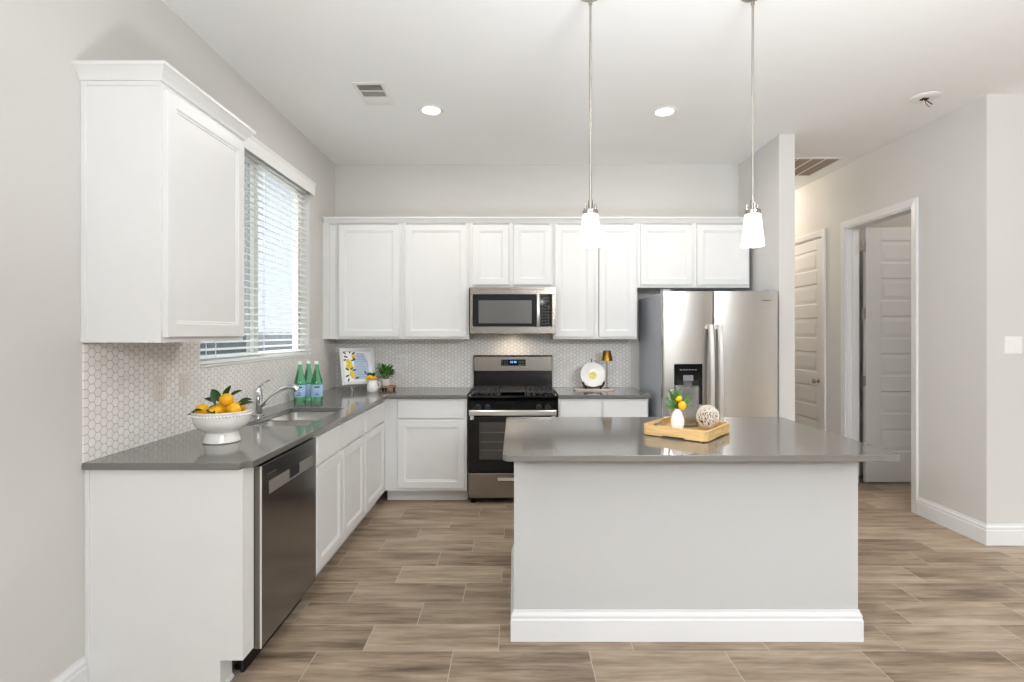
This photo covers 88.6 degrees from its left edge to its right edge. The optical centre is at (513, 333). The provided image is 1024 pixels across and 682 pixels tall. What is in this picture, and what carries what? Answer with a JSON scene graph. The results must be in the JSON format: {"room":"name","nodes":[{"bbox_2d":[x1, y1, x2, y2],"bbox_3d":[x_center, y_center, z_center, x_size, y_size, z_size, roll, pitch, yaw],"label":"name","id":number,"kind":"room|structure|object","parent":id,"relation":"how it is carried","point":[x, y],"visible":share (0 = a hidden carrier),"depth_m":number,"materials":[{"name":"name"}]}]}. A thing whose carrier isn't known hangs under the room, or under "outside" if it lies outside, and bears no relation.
{"room":"kitchen","nodes":[
{"label":"kitchen","id":0,"kind":"room"},
{"bbox_2d":[0,0,334,681],"bbox_3d":[-1.785,-0.096,0.285,0.140,3.048,9.770,0,0,0],"label":"wall","id":1,"kind":"structure","parent":0,"point":[42,474],"depth_m":1.94,"materials":[{"name":"white paint"}]},
{"bbox_2d":[50,656,87,681],"bbox_3d":[-1.707,1.356,-1.179,0.016,0.142,6.542,0,0,0],"label":"baseboard","id":2,"kind":"structure","parent":1,"relation":"attached to","point":[78,671],"depth_m":2.04,"materials":[{"name":"white paint"}]},
{"bbox_2d":[72,60,255,342],"bbox_3d":[-1.534,-0.511,2.395,0.360,1.094,0.722,0,0,0],"label":"upper cabinet","id":3,"kind":"object","parent":1,"relation":"attached to","point":[162,160],"visible":1,"depth_m":2.08,"materials":[{"name":"paint"}]},
{"bbox_2d":[82,338,335,462],"bbox_3d":[-1.711,0.277,3.557,0.006,0.474,2.944,0,0,0],"label":"backsplash","id":4,"kind":"structure","parent":1,"relation":"attached to","point":[120,412],"depth_m":2.49,"materials":[{"name":"tile"}]},
{"bbox_2d":[154,375,164,400],"bbox_3d":[-1.704,0.263,2.525,0.008,0.117,0.072,0,0,0],"label":"outlet","id":5,"kind":"object","parent":4,"relation":"attached to","point":[159,381],"visible":1,"depth_m":2.52,"materials":[{"name":"beige plastic"}]},
{"bbox_2d":[158,381,162,386],"bbox_3d":[-1.701,0.243,2.525,0.002,0.028,0.032,0,0,0],"label":"receptacle","id":6,"kind":"object","parent":5,"relation":"attached to","point":[160,383],"depth_m":2.52,"materials":[{"name":"white plastic"}]},
{"bbox_2d":[179,373,188,396],"bbox_3d":[-1.703,0.263,2.715,0.008,0.117,0.072,0,0,0],"label":"light switch","id":7,"kind":"object","parent":4,"relation":"attached to","point":[183,377],"visible":1,"depth_m":2.70,"materials":[{"name":"beige plastic"}]},
{"bbox_2d":[200,154,299,360],"bbox_3d":[-1.812,-0.527,3.635,0.056,1.410,1.530,0,0,0],"label":"window","id":8,"kind":"structure","parent":1,"relation":"in","point":[250,225],"depth_m":3.62,"materials":[{"name":"white plastic"}]},
{"bbox_2d":[200,136,315,364],"bbox_3d":[-1.721,-0.543,3.635,0.112,1.433,1.570,0,0,0],"label":"window blind","id":9,"kind":"object","parent":8,"relation":"attached to","point":[256,150],"visible":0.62,"depth_m":3.72,"materials":[{"name":"white plastic"}]},
{"bbox_2d":[200,354,310,367],"bbox_3d":[-1.746,0.182,3.635,0.082,0.015,1.554,0,0,0],"label":"trim","id":10,"kind":"structure","parent":1,"relation":"attached to","point":[304,355],"depth_m":3.40,"materials":[{"name":"white paint"}]},
{"bbox_2d":[381,378,390,385],"bbox_3d":[-1.172,0.444,4.800,0.088,0.062,0.088,0,0,0],"label":"pot","id":11,"kind":"object","parent":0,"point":[385,381],"depth_m":4.77,"materials":[{"name":"white ceramic"}]},
{"bbox_2d":[335,164,738,389],"bbox_3d":[0.220,-0.096,5.100,3.870,3.048,0.140,0,0,0],"label":"wall","id":12,"kind":"structure","parent":0,"point":[361,190],"depth_m":5.03,"materials":[{"name":"white paint"}]},
{"bbox_2d":[323,222,401,338],"bbox_3d":[-1.359,-0.487,4.855,0.711,1.074,0.348,0,0,0],"label":"upper cabinet","id":13,"kind":"object","parent":12,"relation":"attached to","point":[363,261],"depth_m":4.69,"materials":[{"name":"paint"}]},
{"bbox_2d":[322,217,743,222],"bbox_3d":[0.220,-1.014,4.847,3.846,0.044,0.364,0,0,0],"label":"crown molding","id":14,"kind":"structure","parent":13,"relation":"attached to","point":[325,219],"depth_m":4.68,"materials":[{"name":"paint"}]},
{"bbox_2d":[402,223,471,338],"bbox_3d":[-0.702,-0.487,4.855,0.598,1.074,0.348,0,0,0],"label":"upper cabinet","id":15,"kind":"object","parent":12,"relation":"attached to","point":[435,256],"visible":0.98,"depth_m":4.69,"materials":[{"name":"paint"}]},
{"bbox_2d":[336,334,630,387],"bbox_3d":[-0.296,0.070,5.026,2.822,0.956,0.006,0,0,0],"label":"backsplash","id":16,"kind":"structure","parent":12,"relation":"attached to","point":[431,362],"depth_m":5.02,"materials":[{"name":"tile"}]},
{"bbox_2d":[395,355,407,366],"bbox_3d":[-1.075,0.263,5.019,0.118,0.117,0.008,0,0,0],"label":"outlet","id":17,"kind":"object","parent":16,"relation":"attached to","point":[400,360],"visible":1,"depth_m":5.02,"materials":[{"name":"white plastic"}]},
{"bbox_2d":[469,223,552,287],"bbox_3d":[-0.026,-0.717,4.855,0.750,0.614,0.348,0,0,0],"label":"upper cabinet","id":18,"kind":"object","parent":12,"relation":"attached to","point":[500,254],"visible":0.84,"depth_m":4.69,"materials":[{"name":"paint"}]},
{"bbox_2d":[470,287,555,333],"bbox_3d":[-0.010,-0.203,4.792,0.750,0.407,0.460,0,0,0],"label":"microwave","id":19,"kind":"object","parent":18,"relation":"attached to","point":[493,310],"visible":1,"depth_m":4.60,"materials":[{"name":"silver metal"}]},
{"bbox_2d":[551,223,636,338],"bbox_3d":[0.727,-0.487,4.855,0.751,1.074,0.348,0,0,0],"label":"upper cabinet","id":20,"kind":"object","parent":12,"relation":"attached to","point":[596,288],"visible":0.9,"depth_m":4.69,"materials":[{"name":"paint"}]},
{"bbox_2d":[637,223,748,290],"bbox_3d":[1.605,-0.717,4.855,1.003,0.614,0.348,0,0,0],"label":"upper cabinet","id":21,"kind":"object","parent":12,"relation":"attached to","point":[669,255],"visible":0.88,"depth_m":4.69,"materials":[{"name":"paint"}]},
{"bbox_2d":[161,0,1023,190],"bbox_3d":[2.167,-1.670,1.800,8.065,0.100,12.800,0,0,0],"label":"ceiling","id":22,"kind":"structure","parent":0,"point":[509,79],"depth_m":3.26,"materials":[{"name":"white paint"}]},
{"bbox_2d":[351,82,394,104],"bbox_3d":[-0.945,-1.615,3.540,0.210,0.009,0.336,0,0,0],"label":"ceiling vent","id":23,"kind":"object","parent":22,"relation":"in","point":[371,93],"visible":1,"depth_m":3.53,"materials":[{"name":"white plastic"}]},
{"bbox_2d":[418,104,443,116],"bbox_3d":[-0.600,-1.613,3.805,0.190,0.011,0.190,0,0,0],"label":"recessed light","id":24,"kind":"object","parent":22,"relation":"in","point":[427,110],"visible":1,"depth_m":3.80,"materials":[{"name":"white plastic"}]},
{"bbox_2d":[579,0,601,247],"bbox_3d":[0.361,-1.016,2.480,0.126,1.206,0.126,0,0,0],"label":"pendant lamp","id":25,"kind":"object","parent":22,"relation":"hanging from","point":[590,237],"visible":1,"depth_m":2.47,"materials":[{"name":"white glass"}]},
{"bbox_2d":[651,106,677,117],"bbox_3d":[1.098,-1.613,3.830,0.190,0.011,0.190,0,0,0],"label":"recessed light","id":26,"kind":"object","parent":22,"relation":"in","point":[665,111],"visible":1,"depth_m":3.82,"materials":[{"name":"white plastic"}]},
{"bbox_2d":[741,0,764,247],"bbox_3d":[1.128,-1.016,2.480,0.126,1.206,0.126,0,0,0],"label":"pendant lamp","id":27,"kind":"object","parent":22,"relation":"hanging from","point":[752,233],"visible":1,"depth_m":2.47,"materials":[{"name":"white glass"}]},
{"bbox_2d":[795,157,844,175],"bbox_3d":[2.690,-1.615,5.100,0.700,0.010,0.560,0,0,0],"label":"ceiling vent","id":28,"kind":"object","parent":22,"relation":"in","point":[804,166],"visible":0.52,"depth_m":5.01,"materials":[{"name":"white plastic"}]},
{"bbox_2d":[909,91,941,106],"bbox_3d":[2.815,-1.583,3.596,0.176,0.071,0.176,0,0,0],"label":"detector mount","id":29,"kind":"object","parent":22,"relation":"attached to","point":[925,97],"visible":1,"depth_m":3.57,"materials":[{"name":"white plastic"}]},
{"bbox_2d":[230,475,1023,681],"bbox_3d":[2.167,1.478,1.800,8.065,0.100,12.800,0,0,0],"label":"floor","id":30,"kind":"structure","parent":0,"point":[419,590],"depth_m":2.61,"materials":[{"name":"brown wood"}]},
{"bbox_2d":[84,467,253,681],"bbox_3d":[-1.399,0.985,2.141,0.629,0.882,0.094,0,0,0],"label":"end panel","id":31,"kind":"object","parent":30,"relation":"on","point":[169,554],"visible":0.94,"depth_m":2.10,"materials":[{"name":"paint"}]},
{"bbox_2d":[235,438,315,671],"bbox_3d":[-1.351,0.992,2.504,0.588,0.871,0.612,0,0,0],"label":"dishwasher","id":32,"kind":"object","parent":30,"relation":"on","point":[285,483],"visible":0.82,"depth_m":2.41,"materials":[{"name":"silver"}]},
{"bbox_2d":[312,411,363,575],"bbox_3d":[-1.390,0.988,3.300,0.648,0.876,0.955,0,0,0],"label":"base cabinet","id":33,"kind":"object","parent":30,"relation":"on","point":[339,448],"visible":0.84,"depth_m":3.19,"materials":[{"name":"paint"}]},
{"bbox_2d":[82,387,472,469],"bbox_3d":[-1.053,0.528,3.554,1.322,0.028,2.949,0,0,0],"label":"countertop","id":34,"kind":"structure","parent":33,"relation":"on","point":[257,445],"depth_m":2.55,"materials":[{"name":"grey stone"}]},
{"bbox_2d":[188,385,253,444],"bbox_3d":[-1.385,0.381,2.500,0.271,0.264,0.262,0,0,0],"label":"fruit bowl","id":35,"kind":"object","parent":34,"relation":"on","point":[220,428],"visible":0.8,"depth_m":2.43,"materials":[{"name":"white ceramic"}]},
{"bbox_2d":[195,404,208,413],"bbox_3d":[-1.463,0.361,2.462,0.066,0.062,0.065,0,0,29],"label":"lemon","id":36,"kind":"object","parent":35,"relation":"in","point":[203,407],"visible":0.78,"depth_m":2.44,"materials":[{"name":"yellow food"}]},
{"bbox_2d":[207,405,223,413],"bbox_3d":[-1.385,0.365,2.438,0.066,0.062,0.066,0,0,-32],"label":"lemon","id":37,"kind":"object","parent":35,"relation":"in","point":[218,409],"visible":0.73,"depth_m":2.42,"materials":[{"name":"yellow food"}]},
{"bbox_2d":[216,403,226,412],"bbox_3d":[-1.415,0.363,2.537,0.066,0.062,0.065,0,0,31],"label":"lemon","id":38,"kind":"object","parent":35,"relation":"in","point":[217,404],"visible":0.11,"depth_m":2.52,"materials":[{"name":"yellow food"}]},
{"bbox_2d":[219,393,233,405],"bbox_3d":[-1.360,0.314,2.483,0.066,0.062,0.065,0,0,-11],"label":"lemon","id":39,"kind":"object","parent":35,"relation":"in","point":[226,399],"visible":0.97,"depth_m":2.46,"materials":[{"name":"yellow food"}]},
{"bbox_2d":[226,403,240,412],"bbox_3d":[-1.314,0.357,2.462,0.066,0.062,0.066,0,0,38],"label":"lemon","id":40,"kind":"object","parent":35,"relation":"in","point":[234,407],"visible":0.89,"depth_m":2.44,"materials":[{"name":"yellow food"}]},
{"bbox_2d":[235,401,245,410],"bbox_3d":[-1.340,0.361,2.556,0.066,0.062,0.066,0,0,3],"label":"lemon","id":41,"kind":"object","parent":35,"relation":"in","point":[243,407],"visible":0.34,"depth_m":2.54,"materials":[{"name":"yellow food"}]},
{"bbox_2d":[252,379,298,415],"bbox_3d":[-1.493,0.399,3.293,0.292,0.228,0.068,0,0,0],"label":"kitchen faucet","id":42,"kind":"object","parent":34,"relation":"on","point":[259,402],"visible":1,"depth_m":3.28,"materials":[{"name":"silver metal"}]},
{"bbox_2d":[253,412,334,425],"bbox_3d":[-1.351,0.646,3.280,0.399,0.204,0.738,0,0,0],"label":"sink","id":43,"kind":"object","parent":34,"relation":"in","point":[292,418],"visible":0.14,"depth_m":3.50,"materials":[{"name":"silver metal"}]},
{"bbox_2d":[294,361,305,401],"bbox_3d":[-1.612,0.361,3.955,0.087,0.303,0.087,0,0,0],"label":"glass bottle","id":44,"kind":"object","parent":34,"relation":"on","point":[299,396],"visible":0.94,"depth_m":3.93,"materials":[{"name":"green glass"}]},
{"bbox_2d":[304,361,312,400],"bbox_3d":[-1.583,0.361,4.045,0.087,0.303,0.087,0,0,38],"label":"glass bottle","id":45,"kind":"object","parent":34,"relation":"on","point":[308,375],"visible":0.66,"depth_m":4.01,"materials":[{"name":"green glass"}]},
{"bbox_2d":[311,361,322,401],"bbox_3d":[-1.497,0.361,3.985,0.087,0.303,0.087,0,0,-9],"label":"glass bottle","id":46,"kind":"object","parent":34,"relation":"on","point":[316,382],"visible":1,"depth_m":3.96,"materials":[{"name":"green glass"}]},
{"bbox_2d":[339,348,376,390],"bbox_3d":[-1.428,0.323,4.782,0.315,0.379,0.198,0,0,-35],"label":"framed print","id":47,"kind":"object","parent":34,"relation":"on","point":[355,363],"visible":0.9,"depth_m":4.75,"materials":[{"name":"white paper"}]},
{"bbox_2d":[365,372,380,391],"bbox_3d":[-1.236,0.424,4.596,0.111,0.179,0.098,0,0,42],"label":"jug","id":48,"kind":"object","parent":34,"relation":"on","point":[372,386],"visible":1,"depth_m":4.57,"materials":[{"name":"white ceramic"}]},
{"bbox_2d":[379,385,396,389],"bbox_3d":[-1.155,0.494,4.800,0.162,0.037,0.162,0,0,0],"label":"wooden riser","id":49,"kind":"object","parent":34,"relation":"on","point":[381,386],"visible":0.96,"depth_m":4.74,"materials":[{"name":"brown wood"}]},
{"bbox_2d":[375,362,395,385],"bbox_3d":[-1.179,0.368,4.793,0.214,0.214,0.226,0,0,0],"label":"potted herb","id":50,"kind":"object","parent":49,"relation":"on","point":[387,370],"visible":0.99,"depth_m":4.77,"materials":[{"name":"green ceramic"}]},
{"bbox_2d":[353,400,384,530],"bbox_3d":[-1.390,0.988,4.098,0.648,0.876,0.641,0,0,0],"label":"base cabinet","id":51,"kind":"object","parent":30,"relation":"on","point":[374,416],"visible":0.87,"depth_m":4.02,"materials":[{"name":"paint"}]},
{"bbox_2d":[385,397,467,499],"bbox_3d":[-0.740,0.988,4.715,0.688,0.876,0.628,0,0,0],"label":"base cabinet","id":52,"kind":"object","parent":30,"relation":"on","point":[426,439],"visible":0.95,"depth_m":4.41,"materials":[{"name":"paint"}]},
{"bbox_2d":[468,355,557,502],"bbox_3d":[-0.010,0.817,4.667,0.750,1.221,0.667,0,0,0],"label":"gas range","id":53,"kind":"object","parent":30,"relation":"on","point":[505,386],"visible":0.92,"depth_m":4.39,"materials":[{"name":"black"}]},
{"bbox_2d":[468,389,557,397],"bbox_3d":[-0.010,0.531,4.678,0.750,0.020,0.564,0,0,0],"label":"cooktop","id":54,"kind":"object","parent":53,"relation":"in","point":[526,394],"depth_m":4.43,"materials":[{"name":"black metal"}]},
{"bbox_2d":[557,398,647,416],"bbox_3d":[0.752,0.988,4.715,0.756,0.876,0.628,0,0,0],"label":"base cabinet","id":55,"kind":"object","parent":30,"relation":"on","point":[567,407],"visible":0.22,"depth_m":4.40,"materials":[{"name":"paint"}]},
{"bbox_2d":[553,387,650,397],"bbox_3d":[0.757,0.528,4.707,0.770,0.028,0.644,0,0,0],"label":"countertop","id":56,"kind":"structure","parent":55,"relation":"on","point":[561,392],"depth_m":4.50,"materials":[{"name":"grey stone"}]},
{"bbox_2d":[573,388,613,390],"bbox_3d":[0.725,0.507,4.782,0.360,0.011,0.145,0,0,0],"label":"serving board","id":57,"kind":"object","parent":56,"relation":"on","point":[575,389],"visible":0.9,"depth_m":4.71,"materials":[{"name":"white wood"}]},
{"bbox_2d":[581,359,604,388],"bbox_3d":[0.715,0.368,4.784,0.224,0.264,0.147,0,0,0],"label":"plate","id":58,"kind":"object","parent":57,"relation":"on","point":[592,374],"visible":1,"depth_m":4.77,"materials":[{"name":"white ceramic"}]},
{"bbox_2d":[601,350,612,388],"bbox_3d":[0.852,0.328,4.810,0.104,0.346,0.104,0,0,0],"label":"table lamp","id":59,"kind":"object","parent":57,"relation":"on","point":[606,356],"visible":1,"depth_m":4.78,"materials":[{"name":"gold metal"}]},
{"bbox_2d":[511,462,863,641],"bbox_3d":[0.801,0.985,2.812,1.634,0.884,0.766,0,0,0],"label":"kitchen island","id":60,"kind":"object","parent":30,"relation":"on","point":[602,551],"visible":0.96,"depth_m":2.44,"materials":[{"name":"grey paint"}]},
{"bbox_2d":[503,417,899,461],"bbox_3d":[0.800,0.528,2.725,1.696,0.028,1.020,0,0,0],"label":"island countertop","id":61,"kind":"structure","parent":60,"relation":"on","point":[526,439],"depth_m":2.45,"materials":[{"name":"grey stone"}]},
{"bbox_2d":[644,416,729,441],"bbox_3d":[0.890,0.487,2.700,0.330,0.052,0.360,0,0,40],"label":"wooden tray","id":62,"kind":"object","parent":61,"relation":"on","point":[699,433],"visible":0.8,"depth_m":2.60,"materials":[{"name":"brown wood"}]},
{"bbox_2d":[665,388,691,428],"bbox_3d":[0.851,0.387,2.711,0.128,0.213,0.088,0,0,28],"label":"bud vase","id":63,"kind":"object","parent":62,"relation":"on","point":[677,404],"visible":0.93,"depth_m":2.69,"materials":[{"name":"white ceramic"}]},
{"bbox_2d":[667,385,698,426],"bbox_3d":[0.914,0.388,2.820,0.151,0.212,0.125,0,0,30],"label":"glass pitcher","id":64,"kind":"object","parent":62,"relation":"on","point":[689,414],"visible":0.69,"depth_m":2.76,"materials":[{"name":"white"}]},
{"bbox_2d":[696,405,718,427],"bbox_3d":[1.003,0.428,2.720,0.116,0.117,0.114,0,0,0],"label":"woven ball","id":65,"kind":"object","parent":62,"relation":"on","point":[706,415],"visible":1,"depth_m":2.69,"materials":[{"name":"brown wicker"}]},
{"bbox_2d":[640,289,777,416],"bbox_3d":[1.655,0.536,4.562,0.927,1.784,0.876,0,0,0],"label":"refrigerator","id":66,"kind":"object","parent":30,"relation":"on","point":[724,344],"visible":0.57,"depth_m":4.20,"materials":[{"name":"grey metal"}]},
{"bbox_2d":[739,134,794,420],"bbox_3d":[2.220,-0.096,6.235,0.129,3.048,3.930,0,0,0],"label":"wall","id":67,"kind":"structure","parent":0,"point":[771,265],"depth_m":4.27,"materials":[{"name":"white paint"}]},
{"bbox_2d":[859,213,910,474],"bbox_3d":[4.754,-0.096,5.340,2.892,3.048,0.120,0,0,0],"label":"wall","id":68,"kind":"structure","parent":0,"point":[904,221],"depth_m":5.28,"materials":[{"name":"white paint"}]},
{"bbox_2d":[795,94,1003,523],"bbox_3d":[3.251,-0.096,5.873,0.115,3.048,4.653,0,0,0],"label":"wall","id":69,"kind":"structure","parent":0,"point":[953,163],"depth_m":3.83,"materials":[{"name":"white paint"}]},
{"bbox_2d":[795,238,821,429],"bbox_3d":[3.183,0.208,5.785,0.103,2.415,0.678,0,0,0],"label":"door","id":70,"kind":"structure","parent":69,"relation":"in","point":[808,255],"depth_m":5.69,"materials":[{"name":"white paint"}]},
{"bbox_2d":[795,228,825,430],"bbox_3d":[3.243,0.175,5.785,0.133,2.505,0.830,0,0,0],"label":"trim","id":71,"kind":"structure","parent":69,"relation":"attached to","point":[821,233],"depth_m":5.39,"materials":[{"name":"white paint"}]},
{"bbox_2d":[841,197,917,513],"bbox_3d":[3.243,0.175,4.625,0.133,2.505,0.960,0,0,0],"label":"trim","id":72,"kind":"structure","parent":69,"relation":"attached to","point":[850,228],"depth_m":5.02,"materials":[{"name":"white paint"}]},
{"bbox_2d":[862,228,910,481],"bbox_3d":[3.729,0.203,4.981,0.838,2.425,0.103,0,0,0],"label":"door","id":73,"kind":"structure","parent":69,"relation":"in","point":[886,311],"depth_m":5.00,"materials":[{"name":"white paint"}]},
{"bbox_2d":[917,496,986,544],"bbox_3d":[3.185,1.356,3.837,0.016,0.142,0.611,0,0,0],"label":"baseboard","id":74,"kind":"structure","parent":69,"relation":"attached to","point":[974,529],"depth_m":3.80,"materials":[{"name":"white paint"}]},
{"bbox_2d":[1004,94,1023,523],"bbox_3d":[4.754,-0.096,3.604,2.892,3.048,0.115,0,0,0],"label":"wall","id":75,"kind":"structure","parent":0,"point":[1013,103],"depth_m":3.55,"materials":[{"name":"white paint"}]},
{"bbox_2d":[986,524,1023,545],"bbox_3d":[4.614,1.356,3.539,2.873,0.142,0.016,0,0,0],"label":"baseboard","id":76,"kind":"structure","parent":75,"relation":"attached to","point":[996,534],"depth_m":3.53,"materials":[{"name":"white paint"}]},
{"bbox_2d":[1004,336,1021,353],"bbox_3d":[3.372,0.078,3.542,0.118,0.117,0.008,0,0,0],"label":"light switch","id":77,"kind":"object","parent":75,"relation":"attached to","point":[1012,344],"visible":1,"depth_m":3.54,"materials":[{"name":"white plastic"}]},
{"label":"outside","id":78,"kind":"structure","parent":0,"visible":0},
{"bbox_3d":[-15.938,1.728,0.000,28.125,0.100,60.000,0,0,0],"label":"ground","id":79,"kind":"structure","parent":78,"visible":0},
{"bbox_2d":[200,332,291,354],"bbox_3d":[-5.481,0.804,12.486,0.062,1.669,18.972,0,0,0],"label":"wooden fence","id":80,"kind":"object","parent":79,"relation":"on","point":[260,337],"visible":0.02,"depth_m":11.24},
{"bbox_2d":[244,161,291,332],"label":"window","id":81,"kind":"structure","parent":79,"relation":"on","point":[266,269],"depth_m":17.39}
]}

